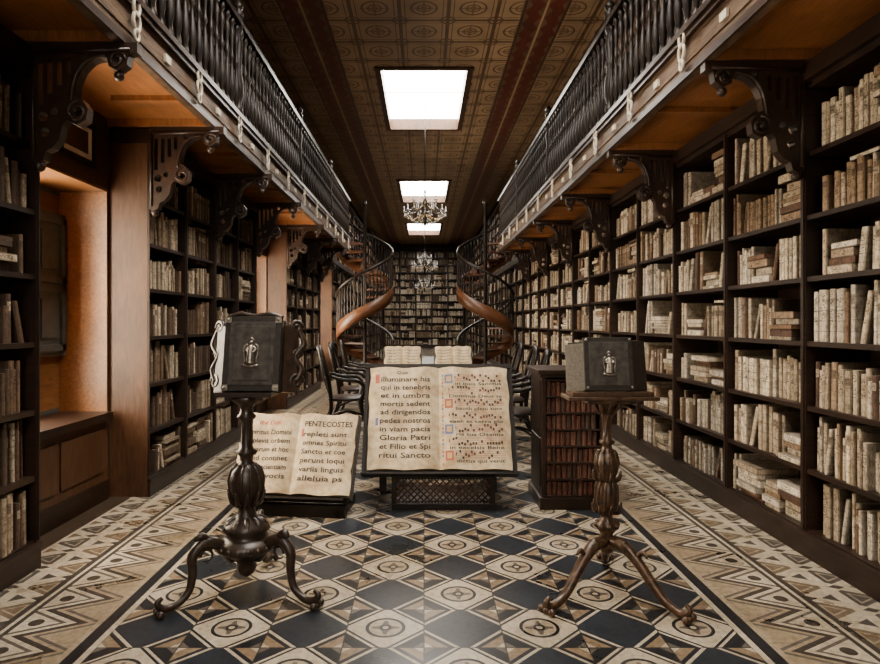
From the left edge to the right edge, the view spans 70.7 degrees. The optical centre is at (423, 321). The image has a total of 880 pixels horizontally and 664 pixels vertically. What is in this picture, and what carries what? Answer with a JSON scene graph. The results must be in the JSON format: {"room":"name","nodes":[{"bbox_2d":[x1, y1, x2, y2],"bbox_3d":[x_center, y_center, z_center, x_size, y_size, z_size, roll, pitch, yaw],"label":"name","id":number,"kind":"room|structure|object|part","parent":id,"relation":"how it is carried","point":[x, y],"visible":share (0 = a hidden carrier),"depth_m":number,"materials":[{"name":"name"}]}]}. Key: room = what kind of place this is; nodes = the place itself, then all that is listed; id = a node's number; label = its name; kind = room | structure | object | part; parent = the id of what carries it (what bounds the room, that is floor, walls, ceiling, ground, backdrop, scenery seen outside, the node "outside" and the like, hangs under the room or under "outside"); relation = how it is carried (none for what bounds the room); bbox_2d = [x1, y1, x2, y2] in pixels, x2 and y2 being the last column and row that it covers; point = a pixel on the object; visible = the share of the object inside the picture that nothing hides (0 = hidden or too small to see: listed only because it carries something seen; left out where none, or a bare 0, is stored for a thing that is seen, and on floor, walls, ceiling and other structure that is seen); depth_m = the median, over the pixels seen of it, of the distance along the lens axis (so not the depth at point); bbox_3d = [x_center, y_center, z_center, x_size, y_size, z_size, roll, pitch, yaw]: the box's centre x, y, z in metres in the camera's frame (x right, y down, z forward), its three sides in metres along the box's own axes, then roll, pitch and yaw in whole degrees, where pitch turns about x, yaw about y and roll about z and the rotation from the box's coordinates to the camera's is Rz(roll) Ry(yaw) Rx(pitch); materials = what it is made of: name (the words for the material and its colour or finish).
{"room":"library","nodes":[
{"label":"library","id":0,"kind":"room"},
{"bbox_2d":[45,108,266,478],"bbox_3d":[-2.960,-1.425,14.750,0.680,5.750,39.700,0,0,0],"label":"wall","id":1,"kind":"structure","parent":0,"point":[99,121],"depth_m":5.05,"materials":[{"name":"brown wood"}]},
{"bbox_2d":[40,185,58,415],"bbox_3d":[-3.060,-0.163,4.410,0.120,1.855,1.420,0,0,0],"label":"frame","id":2,"kind":"object","parent":1,"relation":"attached to","point":[42,188],"visible":0.13,"depth_m":4.97,"materials":[{"name":"paint"}]},
{"bbox_2d":[40,209,65,356],"bbox_3d":[-3.013,-0.300,4.864,0.175,1.140,0.471,0,0,0],"label":"shutter","id":3,"kind":"object","parent":1,"relation":"attached to","point":[52,225],"visible":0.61,"depth_m":4.90,"materials":[{"name":"paint"}]},
{"bbox_2d":[40,156,107,511],"bbox_3d":[-2.607,0.065,4.405,0.027,2.450,1.390,0,0,0],"label":"wood paneling","id":4,"kind":"structure","parent":1,"relation":"in","point":[73,462],"depth_m":4.57,"materials":[{"name":"brown wood"}]},
{"bbox_2d":[40,164,107,411],"bbox_3d":[-2.865,-0.163,4.410,0.510,1.855,1.418,0,0,0],"label":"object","id":5,"kind":"object","parent":1,"relation":"attached to","point":[76,380],"visible":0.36,"depth_m":5.10,"materials":[{"name":"orange wood"}]},
{"bbox_2d":[40,411,112,536],"bbox_3d":[-2.840,1.093,4.405,0.560,0.715,1.390,0,0,0],"label":"sill","id":6,"kind":"structure","parent":1,"relation":"attached to","point":[61,422],"depth_m":4.62,"materials":[{"name":"brown wood"}]},
{"bbox_2d":[58,124,96,167],"bbox_3d":[-2.603,-1.380,4.660,0.030,0.320,0.480,0,0,0],"label":"framed picture","id":7,"kind":"object","parent":1,"relation":"attached to","point":[80,145],"visible":0.62,"depth_m":4.73,"materials":[{"name":"brown wood"}]},
{"bbox_2d":[64,124,91,160],"bbox_3d":[-2.611,-1.380,4.660,0.014,0.260,0.420,0,0,0],"label":"print","id":8,"kind":"object","parent":7,"relation":"attached to","point":[78,144],"depth_m":4.69,"materials":[{"name":"paper"}]},
{"bbox_2d":[0,0,350,281],"bbox_3d":[-2.138,-1.973,5.305,0.955,2.194,20.590,0,0,0],"label":"gallery","id":9,"kind":"object","parent":1,"relation":"attached to","point":[119,60],"visible":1,"depth_m":5.13,"materials":[{"name":"dark wood"},{"name":"wood"},{"name":"black metal"}]},
{"bbox_2d":[145,0,307,164],"bbox_3d":[-2.627,-2.930,4.800,0.353,1.979,19.220,0,0,0],"label":"bookcase","id":10,"kind":"object","parent":9,"relation":"on","point":[146,1],"visible":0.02,"depth_m":7.37,"materials":[{"name":"brown wood"}]},
{"bbox_3d":[-1.770,-2.505,4.755,0.110,1.130,19.490,0,0,0],"label":"balustrade","id":11,"kind":"part","parent":9,"relation":"part of","materials":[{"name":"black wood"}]},
{"bbox_2d":[257,400,266,412],"bbox_3d":[-2.840,1.093,9.365,0.560,0.715,1.790,0,0,0],"label":"sill","id":12,"kind":"structure","parent":1,"relation":"attached to","point":[261,407],"depth_m":9.94,"materials":[{"name":"brown wood"}]},
{"bbox_2d":[257,250,266,403],"bbox_3d":[-2.607,0.065,9.365,0.027,2.450,1.790,0,0,0],"label":"window","id":13,"kind":"structure","parent":1,"relation":"in","point":[263,252],"depth_m":10.04,"materials":[{"name":"brown wood"}]},
{"bbox_2d":[257,254,266,313],"bbox_3d":[-2.865,-0.163,9.370,0.510,1.855,1.818,0,0,0],"label":"lining","id":14,"kind":"object","parent":1,"relation":"attached to","point":[261,261],"visible":0.06,"depth_m":10.26,"materials":[{"name":"orange wood"}]},
{"bbox_2d":[230,0,377,245],"bbox_3d":[-2.680,-4.220,14.750,0.240,0.160,39.500,0,0,0],"label":"trim","id":15,"kind":"structure","parent":1,"relation":"attached to","point":[350,202],"depth_m":13.86,"materials":[{"name":"brown wood"}]},
{"bbox_2d":[376,245,470,347],"bbox_3d":[0.000,-1.425,34.600,6.600,5.750,0.200,0,0,0],"label":"wall","id":16,"kind":"structure","parent":0,"point":[465,309],"depth_m":34.50,"materials":[{"name":"paint"}]},
{"bbox_2d":[233,0,614,244],"bbox_3d":[0.000,-4.360,14.750,6.600,0.120,39.700,0,0,0],"label":"ceiling","id":17,"kind":"structure","parent":0,"point":[325,54],"depth_m":10.86,"materials":[{"name":"brown wood"}]},
{"bbox_2d":[374,66,473,130],"bbox_3d":[0.000,-4.452,12.125,1.670,0.375,3.390,0,0,0],"label":"skylight","id":18,"kind":"object","parent":17,"relation":"attached to","point":[413,98],"visible":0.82,"depth_m":12.26,"materials":[{"name":"white glass"}]},
{"bbox_3d":[0.000,-4.515,12.125,1.530,0.030,3.250,0,0,0],"label":"glass","id":19,"kind":"part","parent":18,"relation":"part of","materials":[{"name":"white glass"}]},
{"bbox_2d":[402,189,447,226],"bbox_3d":[0.020,-3.169,12.100,0.889,2.618,0.849,0,0,0],"label":"chandelier","id":20,"kind":"object","parent":18,"relation":"hanging from","point":[424,215],"visible":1,"depth_m":12.05,"materials":[{"name":"clear glass"}]},
{"bbox_2d":[396,180,451,202],"bbox_3d":[0.000,-4.452,20.450,1.670,0.375,3.440,0,0,0],"label":"skylight","id":21,"kind":"object","parent":17,"relation":"attached to","point":[407,189],"visible":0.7,"depth_m":21.06,"materials":[{"name":"white glass"}]},
{"bbox_3d":[0.000,-4.515,20.450,1.530,0.030,3.300,0,0,0],"label":"glass","id":22,"kind":"part","parent":21,"relation":"part of","materials":[{"name":"white glass"}]},
{"bbox_2d":[411,186,437,273],"bbox_3d":[0.020,-3.035,20.400,0.909,2.886,0.868,0,0,0],"label":"chandelier","id":23,"kind":"object","parent":21,"relation":"hanging from","point":[424,259],"visible":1,"depth_m":20.36,"materials":[{"name":"clear glass"}]},
{"bbox_2d":[405,223,442,234],"bbox_3d":[0.000,-4.452,28.675,1.670,0.375,3.590,0,0,0],"label":"skylight","id":24,"kind":"object","parent":17,"relation":"attached to","point":[411,228],"visible":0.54,"depth_m":29.84,"materials":[{"name":"white glass"}]},
{"bbox_3d":[0.000,-4.515,28.675,1.530,0.030,3.450,0,0,0],"label":"glass","id":25,"kind":"part","parent":24,"relation":"part of","materials":[{"name":"white glass"}]},
{"bbox_2d":[415,274,433,291],"bbox_3d":[0.020,-2.925,28.700,0.909,3.106,0.868,0,0,0],"label":"chandelier","id":26,"kind":"object","parent":24,"relation":"hanging from","point":[424,278],"visible":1,"depth_m":28.65,"materials":[{"name":"clear glass"}]},
{"bbox_2d":[0,348,879,663],"bbox_3d":[0.000,1.500,14.750,6.600,0.100,39.700,0,0,0],"label":"floor","id":27,"kind":"structure","parent":0,"point":[395,586],"depth_m":3.37,"materials":[{"name":"tile"}]},
{"bbox_2d":[0,23,41,591],"bbox_3d":[-2.438,-0.075,-0.460,0.377,3.050,8.300,0,0,0],"label":"bookcase","id":28,"kind":"object","parent":27,"relation":"on","point":[20,547],"visible":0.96,"depth_m":3.59,"materials":[{"name":"brown wood"}]},
{"bbox_2d":[0,74,26,557],"bbox_3d":[-2.457,-0.066,-0.464,0.338,2.710,8.198,0,0,0],"label":"books","id":29,"kind":"object","parent":28,"relation":"on","point":[13,87],"depth_m":3.54,"materials":[{"name":"beige paper"}]},
{"bbox_2d":[109,129,257,496],"bbox_3d":[-2.437,-0.075,6.790,0.375,3.050,3.320,0,0,0],"label":"bookcase","id":30,"kind":"object","parent":27,"relation":"on","point":[171,281],"visible":0.86,"depth_m":5.60,"materials":[{"name":"brown wood"}]},
{"bbox_2d":[150,175,252,471],"bbox_3d":[-2.457,-0.055,6.789,0.336,2.688,3.223,0,0,0],"label":"books","id":31,"kind":"object","parent":30,"relation":"on","point":[197,280],"depth_m":6.16,"materials":[{"name":"beige paper"}]},
{"bbox_2d":[153,312,324,619],"bbox_3d":[-0.925,0.698,3.394,0.836,1.502,0.792,0,0,0],"label":"lectern","id":32,"kind":"object","parent":27,"relation":"on","point":[257,356],"visible":1,"depth_m":3.27,"materials":[{"name":"brown wood"}]},
{"bbox_2d":[222,317,285,392],"bbox_3d":[-0.915,0.178,3.348,0.300,0.414,0.195,0,0,0],"label":"book","id":33,"kind":"object","parent":32,"relation":"on","point":[254,349],"depth_m":3.28,"materials":[{"name":"leather"}]},
{"bbox_2d":[267,226,320,408],"bbox_3d":[-2.437,-0.075,11.980,0.374,3.050,3.380,0,0,0],"label":"bookcase","id":34,"kind":"object","parent":27,"relation":"on","point":[291,294],"visible":0.66,"depth_m":11.36,"materials":[{"name":"brown wood"}]},
{"bbox_2d":[287,249,318,396],"bbox_3d":[-2.456,-0.064,11.976,0.335,2.705,3.277,0,0,0],"label":"books","id":35,"kind":"object","parent":34,"relation":"on","point":[302,290],"depth_m":12.17,"materials":[{"name":"beige paper"}]},
{"bbox_2d":[255,493,354,518],"bbox_3d":[-0.978,1.118,4.801,0.880,0.664,0.476,0,0,7],"label":"book stand","id":36,"kind":"object","parent":27,"relation":"on","point":[293,507],"visible":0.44,"depth_m":4.61,"materials":[{"name":"black wood"}]},
{"bbox_2d":[236,413,361,500],"bbox_3d":[-0.982,1.021,4.769,0.940,0.613,0.388,0,0,7],"label":"book","id":37,"kind":"object","parent":36,"relation":"on","point":[310,454],"visible":0.81,"depth_m":4.72,"materials":[{"name":"paper"}]},
{"bbox_2d":[316,345,364,421],"bbox_3d":[-1.060,0.871,8.194,0.716,1.147,0.652,0,0,-9],"label":"armchair","id":38,"kind":"object","parent":27,"relation":"on","point":[360,397],"visible":0.85,"depth_m":8.00,"materials":[{"name":"black wood"}]},
{"bbox_2d":[328,342,365,413],"bbox_3d":[-1.090,0.871,9.350,0.716,1.147,0.652,0,0,0],"label":"armchair","id":39,"kind":"object","parent":27,"relation":"on","point":[335,361],"visible":0.6,"depth_m":9.19,"materials":[{"name":"black wood"}]},
{"bbox_2d":[321,257,382,380],"bbox_3d":[-2.439,-0.075,24.725,0.378,3.050,18.770,0,0,0],"label":"bookcase","id":40,"kind":"object","parent":27,"relation":"on","point":[340,274],"visible":0.42,"depth_m":17.00,"materials":[{"name":"brown wood"}]},
{"bbox_2d":[325,204,378,288],"bbox_3d":[-2.627,-2.785,24.850,0.355,2.270,18.520,0,0,0],"label":"bookcase","id":41,"kind":"object","parent":40,"relation":"on","point":[353,218],"visible":0.24,"depth_m":23.55,"materials":[{"name":"brown wood"}]},
{"bbox_2d":[332,270,381,371],"bbox_3d":[-2.458,-0.066,24.719,0.339,2.710,18.671,0,0,0],"label":"books","id":42,"kind":"object","parent":40,"relation":"on","point":[339,277],"depth_m":20.06,"materials":[{"name":"beige paper"}]},
{"bbox_2d":[338,340,368,408],"bbox_3d":[-1.090,0.871,10.496,0.716,1.147,0.652,0,0,-6],"label":"armchair","id":43,"kind":"object","parent":27,"relation":"on","point":[345,362],"visible":0.48,"depth_m":10.27,"materials":[{"name":"black wood"}]},
{"bbox_2d":[335,200,393,377],"bbox_3d":[-1.450,-0.775,15.200,1.429,4.450,1.429,0,0,0],"label":"spiral staircase","id":44,"kind":"structure","parent":27,"relation":"on","point":[344,322],"depth_m":15.17,"materials":[{"name":"brown wood"}]},
{"bbox_2d":[384,247,463,347],"bbox_3d":[0.000,-1.335,34.288,4.420,5.570,0.396,0,0,0],"label":"bookcase","id":45,"kind":"object","parent":27,"relation":"on","point":[432,318],"visible":0.84,"depth_m":34.19,"materials":[{"name":"brown wood"}]},
{"bbox_2d":[422,356,433,363],"bbox_3d":[0.050,1.055,9.000,1.240,0.790,5.800,0,0,0],"label":"table","id":46,"kind":"object","parent":27,"relation":"on","point":[425,359],"visible":0.02,"depth_m":10.77,"materials":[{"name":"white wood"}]},
{"bbox_2d":[383,346,421,363],"bbox_3d":[-0.220,0.453,6.394,0.400,0.411,0.253,0,0,0],"label":"open book","id":47,"kind":"object","parent":46,"relation":"on","point":[396,354],"visible":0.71,"depth_m":6.38,"materials":[{"name":"paper"}]},
{"bbox_2d":[434,346,472,363],"bbox_3d":[0.300,0.453,6.394,0.400,0.411,0.253,0,0,0],"label":"open book","id":48,"kind":"object","parent":46,"relation":"on","point":[446,354],"visible":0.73,"depth_m":6.38,"materials":[{"name":"paper"}]},
{"bbox_2d":[360,364,518,509],"bbox_3d":[0.120,0.897,5.010,1.200,1.105,0.660,0,0,0],"label":"book stand","id":49,"kind":"object","parent":27,"relation":"on","point":[404,497],"visible":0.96,"depth_m":4.80,"materials":[{"name":"black wood"}]},
{"bbox_2d":[366,367,512,471],"bbox_3d":[0.120,0.770,4.921,1.140,0.816,0.454,0,0,0],"label":"book","id":50,"kind":"object","parent":49,"relation":"on","point":[421,419],"visible":1,"depth_m":4.86,"materials":[{"name":"paper"}]},
{"bbox_2d":[456,200,514,363],"bbox_3d":[1.499,-0.775,15.200,1.428,4.450,1.428,0,0,0],"label":"spiral staircase","id":51,"kind":"structure","parent":27,"relation":"on","point":[505,322],"depth_m":15.16,"materials":[{"name":"brown wood"}]},
{"bbox_2d":[467,256,521,378],"bbox_3d":[2.558,-0.075,24.500,0.455,3.050,19.220,0,0,0],"label":"bookcase","id":52,"kind":"object","parent":27,"relation":"on","point":[513,277],"visible":0.43,"depth_m":18.86,"materials":[{"name":"brown wood"}]},
{"bbox_2d":[469,204,521,288],"bbox_3d":[2.627,-2.785,24.850,0.353,2.270,18.520,0,0,0],"label":"bookcase","id":53,"kind":"object","parent":52,"relation":"on","point":[494,219],"visible":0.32,"depth_m":23.56,"materials":[{"name":"brown wood"}]},
{"bbox_2d":[511,342,523,421],"bbox_3d":[1.120,0.871,9.200,0.716,1.147,0.652,0,0,0],"label":"armchair","id":54,"kind":"object","parent":27,"relation":"on","point":[515,363],"visible":0.27,"depth_m":9.07,"materials":[{"name":"black wood"}]},
{"bbox_2d":[512,345,538,429],"bbox_3d":[1.120,0.871,8.000,0.716,1.147,0.652,0,0,0],"label":"armchair","id":55,"kind":"object","parent":27,"relation":"on","point":[532,358],"visible":0.48,"depth_m":7.89,"materials":[{"name":"black wood"}]},
{"bbox_2d":[512,349,550,435],"bbox_3d":[1.060,0.871,6.946,0.716,1.147,0.652,0,0,6],"label":"armchair","id":56,"kind":"object","parent":27,"relation":"on","point":[518,410],"visible":0.36,"depth_m":6.83,"materials":[{"name":"black wood"}]},
{"bbox_2d":[526,365,601,509],"bbox_3d":[1.155,0.910,5.050,0.550,1.080,0.570,0,0,0],"label":"bookcase","id":57,"kind":"object","parent":27,"relation":"on","point":[565,434],"visible":0.8,"depth_m":4.82,"materials":[{"name":"brown wood"}]},
{"bbox_2d":[546,381,597,494],"bbox_3d":[1.158,0.903,4.966,0.414,0.882,0.308,0,0,0],"label":"books","id":58,"kind":"object","parent":57,"relation":"on","point":[571,426],"depth_m":4.82,"materials":[{"name":"red leather"}]},
{"bbox_2d":[538,337,696,624],"bbox_3d":[0.948,0.766,3.379,0.753,1.364,0.861,0,0,0],"label":"lectern","id":59,"kind":"object","parent":27,"relation":"on","point":[605,373],"visible":1,"depth_m":3.29,"materials":[{"name":"brown wood"}]},
{"bbox_2d":[565,337,646,391],"bbox_3d":[0.987,0.233,3.360,0.434,0.300,0.162,0,0,0],"label":"book","id":60,"kind":"object","parent":59,"relation":"on","point":[593,364],"depth_m":3.31,"materials":[{"name":"leather"}]},
{"bbox_2d":[560,390,659,403],"bbox_3d":[1.000,0.403,3.355,0.480,0.065,0.210,0,0,0],"label":"tabletop","id":61,"kind":"object","parent":59,"relation":"on","point":[587,396],"depth_m":3.27,"materials":[{"name":"brown wood"}]},
{"bbox_2d":[521,12,879,602],"bbox_3d":[2.558,-0.075,5.370,0.456,3.050,19.020,0,0,0],"label":"bookcase","id":62,"kind":"object","parent":27,"relation":"on","point":[756,316],"visible":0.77,"depth_m":4.46,"materials":[{"name":"brown wood"}]},
{"bbox_3d":[2.950,-1.425,14.750,0.300,5.750,39.700,0,0,0],"label":"wall","id":63,"kind":"structure","parent":0,"visible":0},
{"bbox_2d":[470,0,617,245],"bbox_3d":[2.680,-4.220,14.750,0.240,0.160,39.500,0,0,0],"label":"trim","id":64,"kind":"structure","parent":63,"relation":"attached to","point":[496,202],"depth_m":13.86,"materials":[{"name":"brown wood"}]},
{"bbox_2d":[497,0,879,282],"bbox_3d":[2.250,-1.973,5.305,1.090,2.194,20.590,0,0,0],"label":"gallery","id":65,"kind":"object","parent":63,"relation":"attached to","point":[728,54],"visible":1,"depth_m":5.13,"materials":[{"name":"brown wood"}]},
{"bbox_3d":[1.770,-2.505,4.755,0.110,1.130,19.490,0,0,0],"label":"balustrade","id":66,"kind":"part","parent":65,"relation":"part of","materials":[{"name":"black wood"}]},
{"bbox_2d":[540,0,702,164],"bbox_3d":[2.625,-2.930,4.800,0.350,1.979,19.220,0,0,0],"label":"bookcase","id":67,"kind":"object","parent":65,"relation":"on","point":[646,1],"visible":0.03,"depth_m":7.38,"materials":[{"name":"brown wood"}]}
]}

